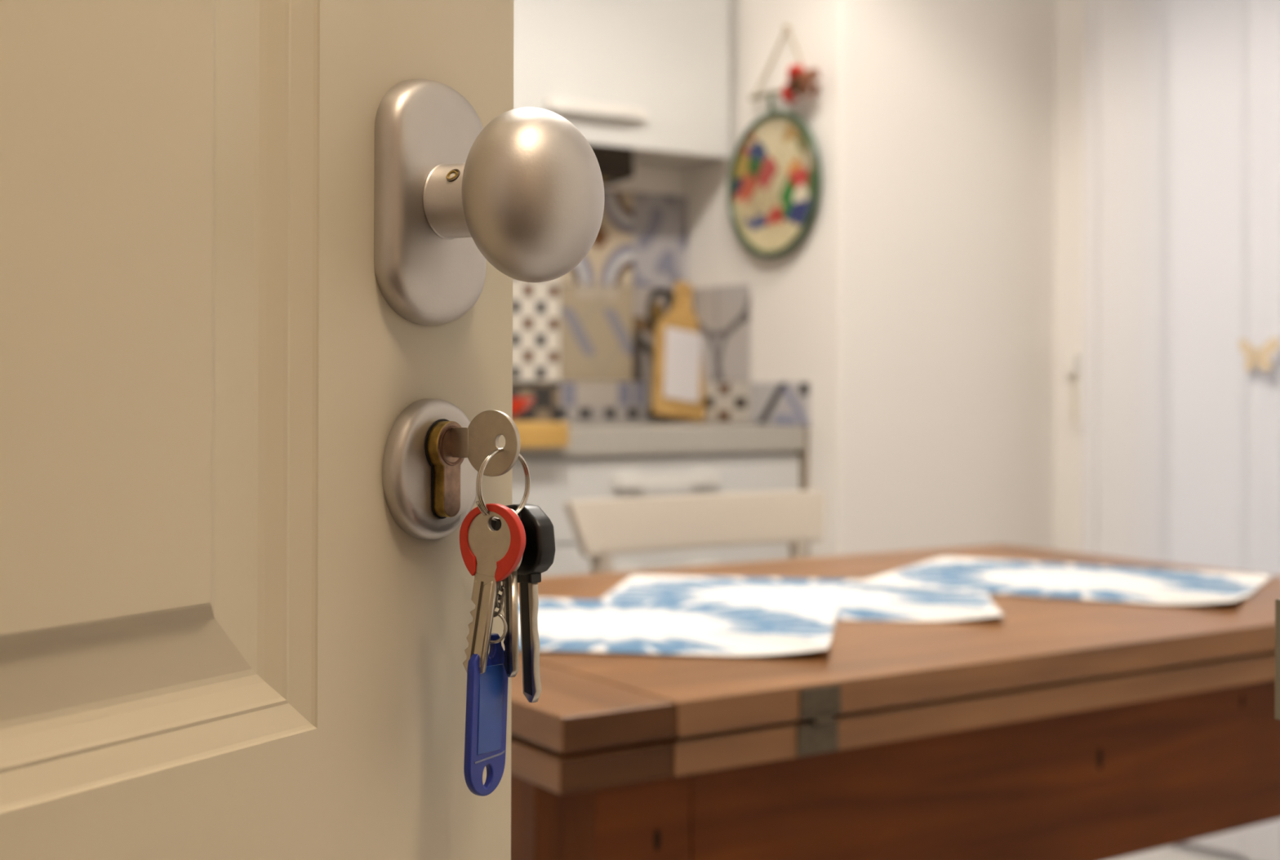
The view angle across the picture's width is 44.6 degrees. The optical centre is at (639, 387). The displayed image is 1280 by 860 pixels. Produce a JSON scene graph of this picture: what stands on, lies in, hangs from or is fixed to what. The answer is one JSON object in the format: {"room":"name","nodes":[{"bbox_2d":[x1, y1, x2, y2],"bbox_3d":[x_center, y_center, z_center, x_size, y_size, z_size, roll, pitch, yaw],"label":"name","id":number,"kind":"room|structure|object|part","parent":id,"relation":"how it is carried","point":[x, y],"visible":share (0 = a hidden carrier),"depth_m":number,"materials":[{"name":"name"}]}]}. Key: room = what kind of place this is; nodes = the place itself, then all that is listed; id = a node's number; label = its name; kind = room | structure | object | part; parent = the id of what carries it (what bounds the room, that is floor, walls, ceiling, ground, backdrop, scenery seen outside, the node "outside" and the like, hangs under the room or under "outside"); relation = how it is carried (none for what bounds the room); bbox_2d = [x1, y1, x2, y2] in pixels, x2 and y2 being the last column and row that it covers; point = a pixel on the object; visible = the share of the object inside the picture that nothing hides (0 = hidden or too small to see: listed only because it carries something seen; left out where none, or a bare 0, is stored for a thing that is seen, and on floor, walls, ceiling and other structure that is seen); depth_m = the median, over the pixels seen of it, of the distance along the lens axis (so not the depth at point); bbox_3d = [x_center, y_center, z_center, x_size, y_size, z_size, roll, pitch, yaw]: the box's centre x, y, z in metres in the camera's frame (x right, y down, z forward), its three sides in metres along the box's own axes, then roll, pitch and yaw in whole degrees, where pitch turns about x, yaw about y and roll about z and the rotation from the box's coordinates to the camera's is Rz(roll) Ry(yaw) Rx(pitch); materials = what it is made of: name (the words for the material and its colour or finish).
{"room":"kitchen","nodes":[
{"label":"kitchen","id":0,"kind":"room"},
{"bbox_2d":[512,162,687,423],"bbox_3d":[-1.456,-0.375,3.046,3.708,2.800,0.107,0,0,-33],"label":"tile backsplash","id":1,"kind":"structure","parent":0,"point":[583,338],"depth_m":3.89,"materials":[{"name":"multicoloured tile"}]},
{"bbox_2d":[513,0,729,167],"bbox_3d":[-0.161,-0.939,3.684,0.810,0.750,0.255,0,0,-33],"label":"upper cabinet","id":2,"kind":"object","parent":1,"relation":"attached to","point":[649,77],"visible":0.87,"depth_m":3.67,"materials":[{"name":"grey wood"}]},
{"bbox_3d":[-0.096,-0.641,3.594,0.268,0.026,0.032,0,0,-33],"label":"handle","id":3,"kind":"part","parent":2,"relation":"part of","materials":[{"name":"white metal"}]},
{"bbox_2d":[590,144,633,185],"bbox_3d":[-0.258,-0.530,3.642,0.565,0.065,0.212,0,0,-33],"label":"extractor hood","id":4,"kind":"object","parent":2,"relation":"attached to","point":[615,163],"visible":0.21,"depth_m":3.71,"materials":[{"name":"grey metal"}]},
{"bbox_2d":[684,0,1055,557],"bbox_3d":[0.590,-0.368,4.033,0.810,2.800,0.705,0,0,-33],"label":"wall","id":5,"kind":"structure","parent":0,"point":[909,329],"depth_m":3.70,"materials":[{"name":"white paint"}]},
{"bbox_2d":[727,24,821,257],"bbox_3d":[0.319,-0.579,3.679,0.062,0.545,0.362,0,0,-26],"label":"wall decoration","id":6,"kind":"object","parent":5,"relation":"attached to","point":[774,184],"visible":1,"depth_m":3.69,"materials":[{"name":"ceramic"}]},
{"bbox_3d":[0.330,-0.775,3.683,0.014,0.149,0.192,0,0,-33],"label":"hanging cord","id":7,"kind":"part","parent":6,"relation":"part of","materials":[{"name":"beige wicker"}]},
{"bbox_2d":[1053,0,1084,553],"bbox_3d":[1.751,-0.364,2.911,0.100,2.800,2.445,0,0,-33],"label":"door frame","id":8,"kind":"structure","parent":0,"point":[1069,14],"depth_m":3.87,"materials":[{"name":"white paint"}]},
{"bbox_2d":[1064,350,1082,427],"bbox_3d":[1.063,0.004,3.839,0.030,0.190,0.044,0,0,-33],"label":"door handle","id":9,"kind":"object","parent":8,"relation":"attached to","point":[1073,359],"visible":0.91,"depth_m":3.83,"materials":[{"name":"white plastic"}]},
{"bbox_3d":[1.586,-1.564,3.000,0.086,0.021,1.980,0,0,-33],"label":"curtain rod","id":10,"kind":"object","parent":8,"relation":"attached to","visible":0},
{"bbox_2d":[1081,0,1279,859],"bbox_3d":[1.552,-0.265,2.990,0.054,2.560,1.795,0,0,-33],"label":"curtain","id":11,"kind":"object","parent":10,"relation":"hanging from","point":[1180,442],"visible":0.68,"depth_m":3.48,"materials":[{"name":"white fabric"}]},
{"bbox_2d":[1238,337,1279,371],"bbox_3d":[1.305,-0.070,3.304,0.023,0.070,0.101,0,0,-33],"label":"clip","id":12,"kind":"object","parent":11,"relation":"attached to","point":[1261,356],"visible":1,"depth_m":3.29,"materials":[{"name":"beige wood"}]},
{"bbox_2d":[1112,842,1247,859],"bbox_3d":[-0.273,1.069,1.968,4.511,0.080,3.214,0,0,-33],"label":"floor","id":13,"kind":"structure","parent":0,"point":[1181,851],"depth_m":3.46,"materials":[{"name":"tile"}]},
{"bbox_2d":[511,427,808,577],"bbox_3d":[-0.086,0.561,3.576,0.826,0.938,0.523,0,0,-33],"label":"base cabinet","id":14,"kind":"object","parent":13,"relation":"on","point":[554,480],"visible":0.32,"depth_m":3.37,"materials":[{"name":"grey laminate"}]},
{"bbox_3d":[0.028,0.239,3.388,0.804,0.173,0.020,0,0,-33],"label":"drawer","id":15,"kind":"part","parent":14,"relation":"part of","materials":[{"name":"grey laminate"}]},
{"bbox_3d":[0.027,0.475,3.388,0.804,0.290,0.020,0,0,-33],"label":"drawer","id":16,"kind":"part","parent":14,"relation":"part of","materials":[{"name":"grey laminate"}]},
{"bbox_3d":[0.061,0.200,3.379,0.268,0.026,0.032,0,0,-33],"label":"handle","id":17,"kind":"part","parent":14,"relation":"part of","materials":[{"name":"white metal"}]},
{"bbox_3d":[0.061,0.400,3.379,0.268,0.026,0.032,0,0,-33],"label":"handle","id":18,"kind":"part","parent":14,"relation":"part of","materials":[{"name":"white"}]},
{"bbox_2d":[564,490,826,573],"bbox_3d":[0.211,0.607,2.434,0.520,0.853,0.495,0,0,-33],"label":"dining chair","id":19,"kind":"object","parent":13,"relation":"on","point":[602,529],"visible":0.34,"depth_m":2.60,"materials":[{"name":"beige paint"}]},
{"bbox_3d":[-0.064,0.643,2.486,0.042,0.780,0.106,0,0,-33],"label":"post","id":20,"kind":"part","parent":19,"relation":"part of","materials":[{"name":"beige paint"}]},
{"bbox_3d":[0.273,0.644,2.708,0.042,0.780,0.106,0,0,-33],"label":"post","id":21,"kind":"part","parent":19,"relation":"part of","materials":[{"name":"beige paint"}]},
{"bbox_2d":[511,543,1279,859],"bbox_3d":[0.290,0.653,2.033,1.400,0.755,0.852,0,0,-33],"label":"folding table","id":22,"kind":"object","parent":13,"relation":"on","point":[1046,728],"visible":0.54,"depth_m":1.62,"materials":[{"name":"brown wood"}]},
{"bbox_3d":[-0.084,0.685,1.420,0.062,0.689,0.062,0,0,-33],"label":"leg","id":23,"kind":"part","parent":22,"relation":"part of","materials":[{"name":"brown wood"}]},
{"bbox_2d":[517,598,837,657],"bbox_3d":[-0.029,0.268,1.800,0.500,0.011,0.385,0,0,9],"label":"placemat","id":24,"kind":"object","parent":22,"relation":"on","point":[564,625],"visible":0.68,"depth_m":1.77,"materials":[{"name":"fabric"}]},
{"bbox_2d":[600,575,1004,622],"bbox_3d":[0.207,0.270,2.051,0.500,0.011,0.385,0,0,9],"label":"placemat","id":25,"kind":"object","parent":22,"relation":"on","point":[853,602],"visible":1,"depth_m":2.06,"materials":[{"name":"fabric"}]},
{"bbox_3d":[0.165,0.327,1.454,0.048,0.029,0.004,0,0,-33],"label":"hinge plate","id":26,"kind":"part","parent":22,"relation":"part of","materials":[{"name":"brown metal"}]},
{"bbox_3d":[0.167,0.292,1.451,0.048,0.028,0.003,0,0,-33],"label":"hinge plate","id":27,"kind":"part","parent":22,"relation":"part of","materials":[{"name":"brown metal"}]},
{"bbox_2d":[853,556,1273,604],"bbox_3d":[0.613,0.270,2.234,0.500,0.011,0.400,0,0,29],"label":"placemat","id":28,"kind":"object","parent":22,"relation":"on","point":[1033,579],"visible":1,"depth_m":2.21,"materials":[{"name":"fabric"}]},
{"bbox_3d":[-0.776,0.584,3.123,0.816,0.886,0.523,0,0,-33],"label":"base cabinet","id":29,"kind":"object","parent":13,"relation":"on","visible":0},
{"bbox_2d":[519,422,804,457],"bbox_3d":[-0.448,0.114,3.348,1.649,0.055,0.506,0,0,-33],"label":"countertop","id":30,"kind":"structure","parent":29,"relation":"on","point":[585,439],"depth_m":3.41,"materials":[{"name":"laminate"}]},
{"bbox_2d":[513,420,568,448],"bbox_3d":[-0.399,0.096,3.239,0.390,0.050,0.330,0,0,-33],"label":"board","id":31,"kind":"object","parent":30,"relation":"on","point":[532,433],"visible":0.37,"depth_m":3.18,"materials":[{"name":"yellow wood"}]},
{"bbox_2d":[512,393,536,417],"bbox_3d":[-0.320,0.035,3.283,0.204,0.072,0.204,0,0,-33],"label":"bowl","id":32,"kind":"object","parent":31,"relation":"on","point":[519,404],"visible":0.19,"depth_m":3.24,"materials":[{"name":"red ceramic"}]},
{"bbox_2d":[650,280,705,422],"bbox_3d":[0.095,-0.092,3.930,0.185,0.359,0.070,0,0,-32],"label":"paddle board","id":33,"kind":"object","parent":30,"relation":"on","point":[677,392],"visible":0.96,"depth_m":3.92,"materials":[{"name":"brown wood"}]},
{"bbox_3d":[0.106,-0.057,3.919,0.106,0.180,0.003,10,-14,-32],"label":"pale panel","id":34,"kind":"part","parent":33,"relation":"part of","materials":[{"name":"grey"}]},
{"bbox_3d":[0.613,-0.368,0.626,4.311,2.800,0.125,0,0,-33],"label":"wall","id":35,"kind":"structure","parent":0,"visible":0},
{"bbox_2d":[0,0,604,859],"bbox_3d":[-0.256,-0.030,0.218,0.111,2.102,0.852,0,0,31],"label":"door","id":36,"kind":"structure","parent":35,"relation":"in","point":[260,260],"depth_m":0.48,"materials":[{"name":"paint"}]},
{"bbox_3d":[-0.259,-0.406,0.239,0.007,1.029,0.604,0,0,31],"label":"raised panel","id":37,"kind":"part","parent":36,"relation":"part of","materials":[{"name":"paint"}]},
{"bbox_2d":[450,410,520,476],"bbox_3d":[-0.056,0.019,0.534,0.036,0.023,0.002,0,0,31],"label":"key","id":38,"kind":"object","parent":36,"relation":"hanging from","point":[474,442],"visible":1,"depth_m":0.53,"materials":[{"name":"silver metal"}]},
{"bbox_2d":[475,447,530,521],"bbox_3d":[-0.046,0.033,0.528,0.003,0.025,0.025,0,0,41],"label":"ring","id":39,"kind":"object","parent":38,"relation":"hanging from","point":[481,504],"visible":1,"depth_m":0.52,"materials":[{"name":"silver metal"}]},
{"bbox_2d":[463,577,508,796],"bbox_3d":[-0.050,0.091,0.528,0.010,0.094,0.022,0,0,37],"label":"tag","id":40,"kind":"object","parent":39,"relation":"hanging from","point":[486,694],"visible":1,"depth_m":0.53,"materials":[{"name":"blue plastic"}]},
{"bbox_2d":[459,503,525,674],"bbox_3d":[-0.050,0.068,0.523,0.024,0.059,0.004,0,0,24],"label":"key","id":41,"kind":"object","parent":39,"relation":"hanging from","point":[488,554],"visible":1,"depth_m":0.52,"materials":[{"name":"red metal"}]},
{"bbox_3d":[-0.054,0.080,0.525,0.008,0.036,0.002,10,4,24],"label":"blade","id":42,"kind":"part","parent":41,"relation":"part of","materials":[{"name":"silver metal"}]},
{"bbox_2d":[495,508,523,677],"bbox_3d":[-0.045,0.070,0.533,0.003,0.057,0.022,0,0,-28],"label":"key","id":43,"kind":"object","parent":39,"relation":"hanging from","point":[510,610],"visible":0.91,"depth_m":0.53,"materials":[{"name":"silver metal"}]},
{"bbox_3d":[-0.044,0.080,0.532,0.002,0.036,0.008,0,-3,-28],"label":"blade","id":44,"kind":"part","parent":43,"relation":"part of","materials":[{"name":"silver metal"}]},
{"bbox_2d":[491,503,555,702],"bbox_3d":[-0.042,0.074,0.543,0.007,0.068,0.033,0,0,-40],"label":"key","id":45,"kind":"object","parent":39,"relation":"hanging from","point":[539,553],"visible":0.77,"depth_m":0.54,"materials":[{"name":"black plastic"}]},
{"bbox_3d":[-0.038,0.086,0.538,0.003,0.044,0.008,0,-4,-40],"label":"blade","id":46,"kind":"part","parent":45,"relation":"part of","materials":[{"name":"silver metal"}]},
{"bbox_3d":[-0.035,-0.064,0.520,0.041,0.058,0.058,0,0,31],"label":"knob","id":47,"kind":"part","parent":36,"relation":"part of","materials":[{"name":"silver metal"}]},
{"bbox_2d":[1275,599,1279,719],"bbox_3d":[-0.154,-0.045,0.121,0.936,2.150,0.140,0,0,-33],"label":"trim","id":48,"kind":"structure","parent":35,"relation":"attached to","point":[1277,601],"depth_m":0.42,"materials":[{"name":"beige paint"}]}
]}

